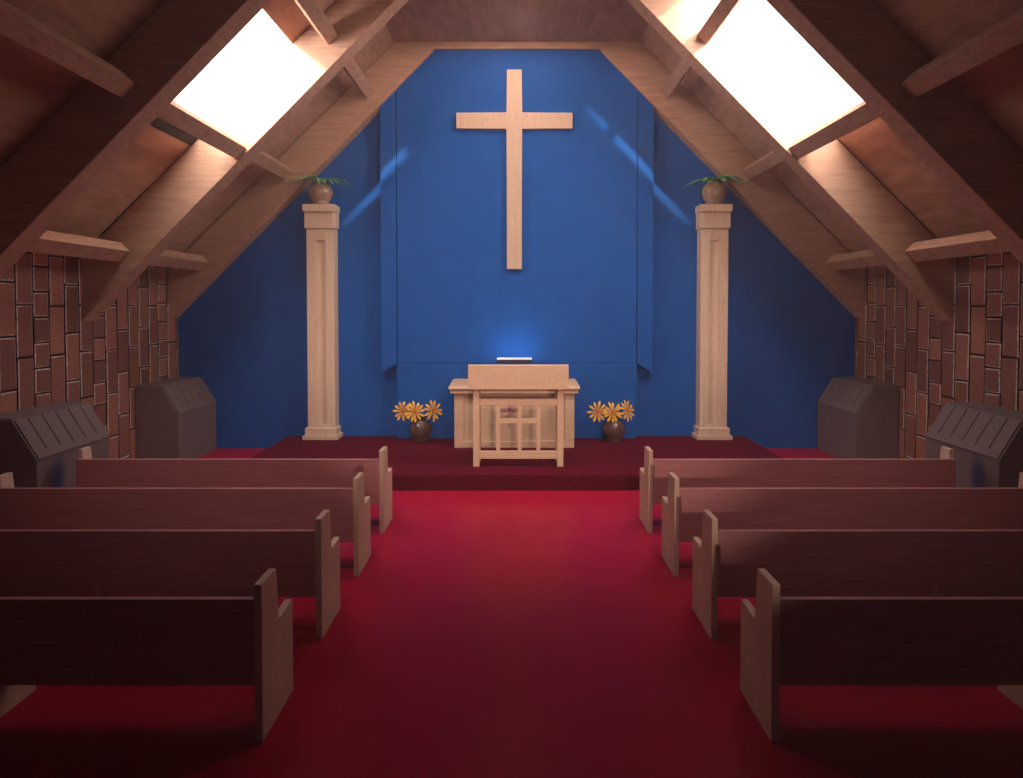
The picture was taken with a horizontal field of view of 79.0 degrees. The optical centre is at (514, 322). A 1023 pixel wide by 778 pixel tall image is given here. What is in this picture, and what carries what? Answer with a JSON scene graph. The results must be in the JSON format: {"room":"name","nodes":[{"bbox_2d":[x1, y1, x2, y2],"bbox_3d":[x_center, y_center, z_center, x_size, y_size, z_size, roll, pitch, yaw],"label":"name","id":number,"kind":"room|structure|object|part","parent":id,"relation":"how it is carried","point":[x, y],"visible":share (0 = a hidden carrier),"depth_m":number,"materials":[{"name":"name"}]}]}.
{"room":"house of worship","nodes":[
{"label":"house of worship","id":0,"kind":"room"},
{"bbox_2d":[0,252,178,458],"bbox_3d":[-5.448,0.750,2.401,0.304,2.882,14.760,0,2,0],"label":"wall","id":1,"kind":"structure","parent":0,"point":[48,354],"depth_m":7.54,"materials":[{"name":"brick"}]},
{"bbox_2d":[0,448,1022,777],"bbox_3d":[0.030,2.261,2.490,11.260,0.150,15.260,0,2,0],"label":"floor","id":2,"kind":"structure","parent":0,"point":[483,633],"depth_m":3.60,"materials":[{"name":"red carpet"}]},
{"bbox_2d":[0,402,109,487],"bbox_3d":[-4.982,1.506,6.632,0.611,1.142,1.090,0,2,0],"label":"heater","id":3,"kind":"object","parent":2,"relation":"on","point":[40,445],"visible":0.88,"depth_m":6.37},
{"bbox_3d":[-4.798,1.144,6.622,0.243,0.387,1.066,0,2,0],"label":"lid","id":4,"kind":"part","parent":3,"relation":"part of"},
{"bbox_2d":[0,568,292,741],"bbox_3d":[-2.830,1.750,3.409,3.060,0.822,0.440,0,2,0],"label":"pew","id":5,"kind":"object","parent":2,"relation":"on","point":[44,640],"visible":1,"depth_m":3.22,"materials":[{"name":"brown wood"}]},
{"bbox_3d":[-2.851,1.664,3.240,3.018,0.453,0.036,0,2,0],"label":"backrest","id":6,"kind":"part","parent":5,"relation":"part of","materials":[{"name":"brown wood"}]},
{"bbox_3d":[-1.321,1.750,3.409,0.042,0.822,0.440,0,2,0],"label":"panel","id":7,"kind":"part","parent":5,"relation":"part of","materials":[{"name":"brown wood"}]},
{"bbox_2d":[0,510,339,639],"bbox_3d":[-2.830,1.725,4.387,3.060,0.822,0.440,0,2,0],"label":"pew","id":8,"kind":"object","parent":2,"relation":"on","point":[33,562],"visible":0.94,"depth_m":4.20,"materials":[{"name":"brown wood"}]},
{"bbox_3d":[-2.851,1.639,4.217,3.018,0.453,0.036,0,2,0],"label":"backrest","id":9,"kind":"part","parent":8,"relation":"part of","materials":[{"name":"brown wood"}]},
{"bbox_3d":[-1.321,1.725,4.387,0.042,0.822,0.440,0,2,0],"label":"panel","id":10,"kind":"part","parent":8,"relation":"part of","materials":[{"name":"brown wood"}]},
{"bbox_2d":[135,377,216,458],"bbox_3d":[-4.982,1.439,9.186,0.611,1.142,1.090,0,2,0],"label":"heater","id":11,"kind":"object","parent":2,"relation":"on","point":[176,416],"visible":0.94,"depth_m":8.69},
{"bbox_3d":[-4.798,1.077,9.176,0.243,0.387,1.066,0,2,0],"label":"lid","id":12,"kind":"part","parent":11,"relation":"part of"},
{"bbox_2d":[0,472,370,576],"bbox_3d":[-2.830,1.699,5.361,3.060,0.822,0.440,0,2,0],"label":"pew","id":13,"kind":"object","parent":2,"relation":"on","point":[20,508],"visible":0.8,"depth_m":5.17,"materials":[{"name":"brown wood"}]},
{"bbox_3d":[-4.339,1.698,5.398,0.042,0.822,0.366,0,2,0],"label":"panel","id":14,"kind":"part","parent":13,"relation":"part of","materials":[{"name":"beige wood"}]},
{"bbox_3d":[-2.851,1.613,5.192,3.018,0.453,0.036,0,2,0],"label":"backrest","id":15,"kind":"part","parent":13,"relation":"part of","materials":[{"name":"brown wood"}]},
{"bbox_3d":[-1.321,1.699,5.361,0.042,0.822,0.440,0,2,0],"label":"panel","id":16,"kind":"part","parent":13,"relation":"part of","materials":[{"name":"brown wood"}]},
{"bbox_2d":[76,446,391,532],"bbox_3d":[-2.830,1.673,6.346,3.060,0.822,0.440,0,2,0],"label":"pew","id":17,"kind":"object","parent":2,"relation":"on","point":[90,473],"visible":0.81,"depth_m":6.16,"materials":[{"name":"brown wood"}]},
{"bbox_3d":[-4.339,1.673,6.383,0.042,0.822,0.366,0,2,0],"label":"panel","id":18,"kind":"part","parent":17,"relation":"part of","materials":[{"name":"beige wood"}]},
{"bbox_3d":[-2.851,1.587,6.177,3.018,0.453,0.036,0,2,0],"label":"backrest","id":19,"kind":"part","parent":17,"relation":"part of","materials":[{"name":"brown wood"}]},
{"bbox_3d":[-1.321,1.673,6.346,0.042,0.822,0.440,0,2,0],"label":"panel","id":20,"kind":"part","parent":17,"relation":"part of","materials":[{"name":"beige wood"}]},
{"bbox_2d":[249,436,783,489],"bbox_3d":[0.020,1.925,8.681,7.220,0.194,2.256,0,2,0],"label":"platform","id":21,"kind":"object","parent":2,"relation":"on","point":[593,463],"visible":0.55,"depth_m":8.36,"materials":[{"name":"red carpet"}]},
{"bbox_2d":[302,204,342,439],"bbox_3d":[-2.990,0.001,9.608,0.544,3.605,0.299,0,2,0],"label":"pillar","id":22,"kind":"structure","parent":21,"relation":"on","point":[321,221],"depth_m":9.56,"materials":[{"name":"brown wood"}]},
{"bbox_2d":[284,175,349,203],"bbox_3d":[-3.009,-2.001,9.414,0.932,0.407,0.555,-1,2,-29],"label":"potted plant","id":23,"kind":"object","parent":22,"relation":"on","point":[320,191],"visible":0.91,"depth_m":9.40,"materials":[{"name":"green plant"}]},
{"bbox_3d":[-2.990,-1.975,9.537,0.379,0.349,0.354,0,2,0],"label":"pot","id":24,"kind":"part","parent":23,"relation":"part of","materials":[{"name":"ceramic"}]},
{"bbox_2d":[392,400,442,441],"bbox_3d":[-1.473,1.493,9.421,0.702,0.632,0.355,-1,2,-27],"label":"flower vase","id":25,"kind":"object","parent":21,"relation":"on","point":[420,429],"visible":1,"depth_m":9.34,"materials":[{"name":"ceramic"}]},
{"bbox_3d":[-1.694,1.345,9.395,0.310,0.321,0.029,42,1,7],"label":"flower","id":26,"kind":"part","parent":25,"relation":"part of","materials":[{"name":"orange plant"}]},
{"bbox_3d":[-1.507,1.343,9.325,0.306,0.324,0.027,-5,-1,-14],"label":"flower","id":27,"kind":"part","parent":25,"relation":"part of","materials":[{"name":"orange plant"}]},
{"bbox_3d":[-1.433,1.645,9.446,0.354,0.326,0.354,0,2,0],"label":"pot","id":28,"kind":"part","parent":25,"relation":"part of","materials":[{"name":"ceramic"}]},
{"bbox_3d":[-1.236,1.349,9.388,0.324,0.322,0.028,33,-30,-25],"label":"flower","id":29,"kind":"part","parent":25,"relation":"part of","materials":[{"name":"orange plant"}]},
{"bbox_2d":[449,379,579,447],"bbox_3d":[-0.010,1.346,9.238,1.886,0.934,0.700,0,2,0],"label":"altar","id":30,"kind":"object","parent":21,"relation":"on","point":[463,397],"visible":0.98,"depth_m":8.99,"materials":[{"name":"brown wood"}]},
{"bbox_3d":[-0.010,0.992,9.242,1.846,0.048,0.675,0,2,0],"label":"moulding","id":31,"kind":"part","parent":30,"relation":"part of","materials":[{"name":"brown wood"}]},
{"bbox_2d":[468,365,568,466],"bbox_3d":[0.042,1.187,8.081,1.276,1.311,0.445,0,2,0],"label":"lectern","id":32,"kind":"object","parent":21,"relation":"on","point":[480,377],"visible":1,"depth_m":7.90,"materials":[{"name":"brown wood"}]},
{"bbox_3d":[-0.495,1.347,7.943,0.080,0.999,0.070,0,2,0],"label":"leg","id":33,"kind":"part","parent":32,"relation":"part of","materials":[{"name":"brown wood"}]},
{"bbox_3d":[-0.495,1.340,8.213,0.080,0.999,0.070,0,2,0],"label":"leg","id":34,"kind":"part","parent":32,"relation":"part of","materials":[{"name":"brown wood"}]},
{"bbox_3d":[0.042,1.020,7.931,0.993,0.085,0.040,0,2,0],"label":"rail","id":35,"kind":"part","parent":32,"relation":"part of","materials":[{"name":"brown wood"}]},
{"bbox_3d":[0.042,1.698,7.949,0.993,0.100,0.040,0,2,0],"label":"rail","id":36,"kind":"part","parent":32,"relation":"part of","materials":[{"name":"brown wood"}]},
{"bbox_3d":[0.579,1.340,8.213,0.080,0.999,0.070,0,2,0],"label":"leg","id":37,"kind":"part","parent":32,"relation":"part of","materials":[{"name":"brown wood"}]},
{"bbox_3d":[0.579,1.347,7.943,0.080,0.999,0.070,0,2,0],"label":"leg","id":38,"kind":"part","parent":32,"relation":"part of","materials":[{"name":"brown wood"}]},
{"bbox_2d":[586,400,634,441],"bbox_3d":[1.453,1.492,9.442,0.741,0.631,0.354,0,2,0],"label":"flower vase","id":39,"kind":"object","parent":21,"relation":"on","point":[613,429],"visible":1,"depth_m":9.34,"materials":[{"name":"ceramic"}]},
{"bbox_3d":[1.252,1.357,9.396,0.308,0.312,0.028,40,1,7],"label":"flower","id":40,"kind":"part","parent":39,"relation":"part of","materials":[{"name":"orange plant"}]},
{"bbox_3d":[1.468,1.354,9.323,0.324,0.306,0.029,6,-6,-14],"label":"flower","id":41,"kind":"part","parent":39,"relation":"part of","materials":[{"name":"orange plant"}]},
{"bbox_3d":[1.505,1.645,9.446,0.354,0.326,0.354,0,2,0],"label":"pot","id":42,"kind":"part","parent":39,"relation":"part of","materials":[{"name":"ceramic"}]},
{"bbox_3d":[1.704,1.341,9.391,0.314,0.316,0.029,37,-34,-24],"label":"flower","id":43,"kind":"part","parent":39,"relation":"part of","materials":[{"name":"orange plant"}]},
{"bbox_2d":[692,204,732,439],"bbox_3d":[3.065,0.001,9.608,0.544,3.605,0.299,0,2,0],"label":"pillar","id":44,"kind":"structure","parent":21,"relation":"on","point":[713,221],"depth_m":9.56,"materials":[{"name":"brown wood"}]},
{"bbox_2d":[686,176,752,203],"bbox_3d":[3.047,-1.999,9.360,0.604,0.406,0.859,-1,2,-41],"label":"potted plant","id":45,"kind":"object","parent":44,"relation":"on","point":[714,191],"visible":0.93,"depth_m":9.39,"materials":[{"name":"green plant"}]},
{"bbox_3d":[3.060,-1.975,9.527,0.379,0.349,0.354,0,2,0],"label":"pot","id":46,"kind":"part","parent":45,"relation":"part of","materials":[{"name":"ceramic"}]},
{"bbox_2d":[640,446,955,532],"bbox_3d":[2.850,1.673,6.346,3.060,0.822,0.440,0,2,0],"label":"pew","id":47,"kind":"object","parent":2,"relation":"on","point":[691,473],"visible":0.76,"depth_m":6.16,"materials":[{"name":"brown wood"}]},
{"bbox_3d":[1.341,1.673,6.346,0.042,0.822,0.440,0,2,0],"label":"panel","id":48,"kind":"part","parent":47,"relation":"part of","materials":[{"name":"brown wood"}]},
{"bbox_3d":[2.871,1.587,6.177,3.018,0.453,0.036,0,2,0],"label":"backrest","id":49,"kind":"part","parent":47,"relation":"part of","materials":[{"name":"brown wood"}]},
{"bbox_3d":[4.359,1.673,6.383,0.042,0.822,0.366,0,2,0],"label":"panel","id":50,"kind":"part","parent":47,"relation":"part of","materials":[{"name":"brown wood"}]},
{"bbox_2d":[661,472,1022,576],"bbox_3d":[2.850,1.699,5.361,3.060,0.822,0.440,0,2,0],"label":"pew","id":51,"kind":"object","parent":2,"relation":"on","point":[734,508],"visible":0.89,"depth_m":5.17,"materials":[{"name":"brown wood"}]},
{"bbox_3d":[1.341,1.699,5.361,0.042,0.822,0.440,0,2,0],"label":"panel","id":52,"kind":"part","parent":51,"relation":"part of","materials":[{"name":"brown wood"}]},
{"bbox_3d":[2.871,1.613,5.192,3.018,0.453,0.036,0,2,0],"label":"backrest","id":53,"kind":"part","parent":51,"relation":"part of","materials":[{"name":"brown wood"}]},
{"bbox_3d":[4.359,1.698,5.398,0.042,0.822,0.366,0,2,0],"label":"panel","id":54,"kind":"part","parent":51,"relation":"part of","materials":[{"name":"brown wood"}]},
{"bbox_2d":[692,510,1022,639],"bbox_3d":[2.850,1.725,4.387,3.060,0.822,0.440,0,2,0],"label":"pew","id":55,"kind":"object","parent":2,"relation":"on","point":[726,562],"visible":0.94,"depth_m":4.20,"materials":[{"name":"brown wood"}]},
{"bbox_3d":[1.341,1.725,4.387,0.042,0.822,0.440,0,2,0],"label":"panel","id":56,"kind":"part","parent":55,"relation":"part of","materials":[{"name":"brown wood"}]},
{"bbox_3d":[2.871,1.639,4.217,3.018,0.453,0.036,0,2,0],"label":"backrest","id":57,"kind":"part","parent":55,"relation":"part of","materials":[{"name":"brown wood"}]},
{"bbox_2d":[817,377,898,458],"bbox_3d":[5.042,1.439,9.186,0.611,1.142,1.090,0,2,0],"label":"heater","id":58,"kind":"object","parent":2,"relation":"on","point":[858,418],"visible":0.94,"depth_m":8.70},
{"bbox_3d":[4.858,1.077,9.176,0.243,0.387,1.066,0,2,0],"label":"lid","id":59,"kind":"part","parent":58,"relation":"part of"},
{"bbox_2d":[740,568,1022,741],"bbox_3d":[2.850,1.750,3.409,3.060,0.822,0.440,0,2,0],"label":"pew","id":60,"kind":"object","parent":2,"relation":"on","point":[785,640],"visible":1,"depth_m":3.22,"materials":[{"name":"brown wood"}]},
{"bbox_3d":[1.341,1.750,3.409,0.042,0.822,0.440,0,2,0],"label":"panel","id":61,"kind":"part","parent":60,"relation":"part of","materials":[{"name":"brown wood"}]},
{"bbox_3d":[2.871,1.664,3.240,3.018,0.453,0.036,0,2,0],"label":"backrest","id":62,"kind":"part","parent":60,"relation":"part of","materials":[{"name":"brown wood"}]},
{"bbox_2d":[925,402,1022,487],"bbox_3d":[5.042,1.506,6.632,0.611,1.142,1.090,0,2,0],"label":"heater","id":63,"kind":"object","parent":2,"relation":"on","point":[986,440],"visible":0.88,"depth_m":6.45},
{"bbox_3d":[4.858,1.144,6.622,0.243,0.387,1.066,0,2,0],"label":"lid","id":64,"kind":"part","parent":63,"relation":"part of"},
{"bbox_2d":[0,0,1022,251],"bbox_3d":[0.030,-2.285,2.321,11.360,3.874,15.160,0,2,0],"label":"ceiling","id":65,"kind":"structure","parent":0,"point":[33,87],"depth_m":7.10,"materials":[{"name":"brown wood"}]},
{"bbox_2d":[0,0,269,277],"bbox_3d":[-3.265,-2.066,5.688,4.070,4.204,0.240,0,2,0],"label":"roof beam","id":66,"kind":"structure","parent":65,"relation":"attached to","point":[65,156],"depth_m":5.58,"materials":[{"name":"brown wood"}]},
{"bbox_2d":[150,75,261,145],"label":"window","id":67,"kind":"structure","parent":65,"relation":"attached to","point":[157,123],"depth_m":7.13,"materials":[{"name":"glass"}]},
{"bbox_3d":[-3.892,-2.180,6.744,0.096,0.105,1.878,0,2,0],"label":"sill","id":68,"kind":"part","parent":67,"relation":"part of","materials":[{"name":"brown wood"}]},
{"bbox_3d":[-3.270,-2.878,6.727,1.260,1.283,2.000,0,2,0],"label":"frame","id":69,"kind":"part","parent":67,"relation":"part of","materials":[{"name":"white"}]},
{"bbox_2d":[81,0,407,320],"bbox_3d":[-3.265,-2.117,7.652,4.070,4.204,0.250,0,2,0],"label":"roof beam","id":70,"kind":"structure","parent":65,"relation":"attached to","point":[169,206],"depth_m":7.54,"materials":[{"name":"brown wood"}]},
{"bbox_2d":[26,231,129,261],"bbox_3d":[-4.812,-0.832,6.700,0.238,0.237,1.716,0,2,0],"label":"ceiling beam","id":71,"kind":"structure","parent":70,"relation":"attached to","point":[50,242],"depth_m":6.75,"materials":[{"name":"brown wood"}]},
{"bbox_2d":[150,250,208,270],"bbox_3d":[-4.812,-0.883,8.660,0.238,0.237,1.696,0,2,0],"label":"ceiling beam","id":72,"kind":"structure","parent":70,"relation":"attached to","point":[167,258],"depth_m":8.81,"materials":[{"name":"brown wood"}]},
{"bbox_2d":[157,101,245,157],"bbox_3d":[-3.380,-2.080,6.668,0.234,0.234,1.716,0,2,0],"label":"ceiling beam","id":73,"kind":"structure","parent":70,"relation":"attached to","point":[174,114],"depth_m":6.56,"materials":[{"name":"brown wood"}]},
{"bbox_2d":[252,151,292,179],"bbox_3d":[-3.503,-2.263,8.624,0.220,0.220,1.696,0,2,0],"label":"ceiling beam","id":74,"kind":"structure","parent":70,"relation":"attached to","point":[262,159],"depth_m":8.81,"materials":[{"name":"brown wood"}]},
{"bbox_2d":[294,0,337,43],"bbox_3d":[-2.248,-3.441,6.632,0.220,0.220,1.716,0,2,0],"label":"ceiling beam","id":75,"kind":"structure","parent":70,"relation":"attached to","point":[311,9],"depth_m":6.94,"materials":[{"name":"brown wood"}]},
{"bbox_2d":[343,58,373,97],"bbox_3d":[-2.248,-3.493,8.591,0.220,0.220,1.696,0,2,0],"label":"ceiling beam","id":76,"kind":"structure","parent":70,"relation":"attached to","point":[352,69],"depth_m":8.75,"materials":[{"name":"brown wood"}]},
{"bbox_2d":[170,42,434,317],"bbox_3d":[-3.265,-2.168,9.591,4.070,4.204,0.228,0,2,0],"label":"roof beam","id":77,"kind":"structure","parent":65,"relation":"attached to","point":[222,243],"depth_m":9.48,"materials":[{"name":"brown wood"}]},
{"bbox_2d":[434,42,599,49],"bbox_3d":[0.030,-4.215,9.537,2.516,0.108,0.228,0,2,0],"label":"beam","id":78,"kind":"structure","parent":65,"relation":"attached to","point":[437,45],"depth_m":9.42,"materials":[{"name":"brown wood"}]},
{"bbox_2d":[599,42,863,317],"bbox_3d":[3.325,-2.168,9.591,4.070,4.204,0.228,0,2,0],"label":"roof beam","id":79,"kind":"structure","parent":65,"relation":"attached to","point":[802,234],"depth_m":9.48,"materials":[{"name":"brown wood"}]},
{"bbox_2d":[626,0,953,320],"bbox_3d":[3.325,-2.117,7.652,4.070,4.204,0.250,0,2,0],"label":"roof beam","id":80,"kind":"structure","parent":65,"relation":"attached to","point":[855,196],"depth_m":7.54,"materials":[{"name":"brown wood"}]},
{"bbox_2d":[660,58,691,97],"bbox_3d":[2.308,-3.493,8.591,0.220,0.220,1.696,0,2,0],"label":"ceiling beam","id":81,"kind":"structure","parent":80,"relation":"attached to","point":[682,68],"depth_m":8.73,"materials":[{"name":"brown wood"}]},
{"bbox_2d":[697,0,740,43],"bbox_3d":[2.308,-3.441,6.632,0.220,0.220,1.716,0,2,0],"label":"ceiling beam","id":82,"kind":"structure","parent":80,"relation":"attached to","point":[724,9],"depth_m":6.96,"materials":[{"name":"brown wood"}]},
{"bbox_2d":[741,151,782,179],"bbox_3d":[3.563,-2.263,8.624,0.220,0.220,1.696,0,2,0],"label":"ceiling beam","id":83,"kind":"structure","parent":80,"relation":"attached to","point":[771,159],"depth_m":8.81,"materials":[{"name":"brown wood"}]},
{"bbox_2d":[789,101,878,158],"bbox_3d":[3.440,-2.080,6.668,0.234,0.234,1.716,0,2,0],"label":"ceiling beam","id":84,"kind":"structure","parent":80,"relation":"attached to","point":[860,114],"depth_m":6.56,"materials":[{"name":"brown wood"}]},
{"bbox_2d":[825,249,883,270],"bbox_3d":[4.872,-0.883,8.660,0.238,0.237,1.696,0,2,0],"label":"ceiling beam","id":85,"kind":"structure","parent":80,"relation":"attached to","point":[865,258],"depth_m":8.80,"materials":[{"name":"brown wood"}]},
{"bbox_2d":[905,230,1009,261],"bbox_3d":[4.872,-0.832,6.700,0.238,0.237,1.716,0,2,0],"label":"ceiling beam","id":86,"kind":"structure","parent":80,"relation":"attached to","point":[984,242],"depth_m":6.75,"materials":[{"name":"brown wood"}]},
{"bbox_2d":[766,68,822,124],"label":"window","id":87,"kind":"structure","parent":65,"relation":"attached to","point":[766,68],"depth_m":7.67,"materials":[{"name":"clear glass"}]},
{"bbox_2d":[766,0,1022,263],"bbox_3d":[3.325,-2.066,5.688,4.070,4.204,0.240,0,2,0],"label":"roof beam","id":88,"kind":"structure","parent":65,"relation":"attached to","point":[950,135],"depth_m":5.58,"materials":[{"name":"brown wood"}]},
{"bbox_3d":[-3.265,-2.013,3.689,4.070,4.204,0.240,0,2,0],"label":"roof beam","id":89,"kind":"structure","parent":65,"relation":"attached to","visible":0},
{"bbox_2d":[0,0,135,97],"bbox_3d":[-3.509,-2.099,4.687,0.230,0.230,1.756,0,2,0],"label":"ceiling beam","id":90,"kind":"structure","parent":89,"relation":"attached to","point":[16,25],"depth_m":4.71,"materials":[{"name":"brown wood"}]},
{"bbox_3d":[3.325,-2.013,3.689,4.070,4.204,0.240,0,2,0],"label":"roof beam","id":91,"kind":"structure","parent":65,"relation":"attached to","visible":0},
{"bbox_2d":[900,8,1022,97],"bbox_3d":[3.568,-2.099,4.687,0.230,0.230,1.756,0,2,0],"label":"ceiling beam","id":92,"kind":"structure","parent":91,"relation":"attached to","point":[1007,33],"depth_m":4.80,"materials":[{"name":"brown wood"}]},
{"bbox_2d":[177,113,856,447],"bbox_3d":[0.030,-1.103,9.835,11.260,6.390,0.200,0,2,0],"label":"wall","id":93,"kind":"structure","parent":0,"point":[245,335],"depth_m":9.77,"materials":[{"name":"blue paint"}]},
{"bbox_2d":[380,50,653,437],"bbox_3d":[0.030,-1.211,9.641,4.194,6.023,0.178,0,2,0],"label":"panel","id":94,"kind":"object","parent":93,"relation":"attached to","point":[580,298],"visible":0.73,"depth_m":9.54,"materials":[{"name":"blue paint"}]},
{"bbox_2d":[456,70,572,268],"bbox_3d":[-0.010,-2.324,9.478,1.770,3.020,0.081,0,2,0],"label":"wall cross","id":95,"kind":"object","parent":94,"relation":"attached to","point":[514,120],"visible":1,"depth_m":9.42,"materials":[{"name":"brown wood"}]},
{"bbox_2d":[497,358,531,362],"bbox_3d":[-0.010,0.562,9.407,0.530,0.072,0.380,0,2,0],"label":"wall light","id":96,"kind":"object","parent":94,"relation":"attached to","point":[499,360],"visible":1,"depth_m":9.22,"materials":[{"name":"metal"}]},
{"bbox_2d":[497,358,531,359],"bbox_3d":[-0.010,0.544,9.256,0.520,0.028,0.070,0,2,0],"label":"diffuser","id":97,"kind":"object","parent":96,"relation":"attached to","point":[497,358],"depth_m":9.22,"materials":[{"name":"white plastic"}]},
{"bbox_2d":[855,252,1022,458],"bbox_3d":[5.508,0.750,2.401,0.304,2.882,14.760,0,2,0],"label":"wall","id":98,"kind":"structure","parent":0,"point":[976,356],"depth_m":7.72,"materials":[{"name":"brick"}]}
]}

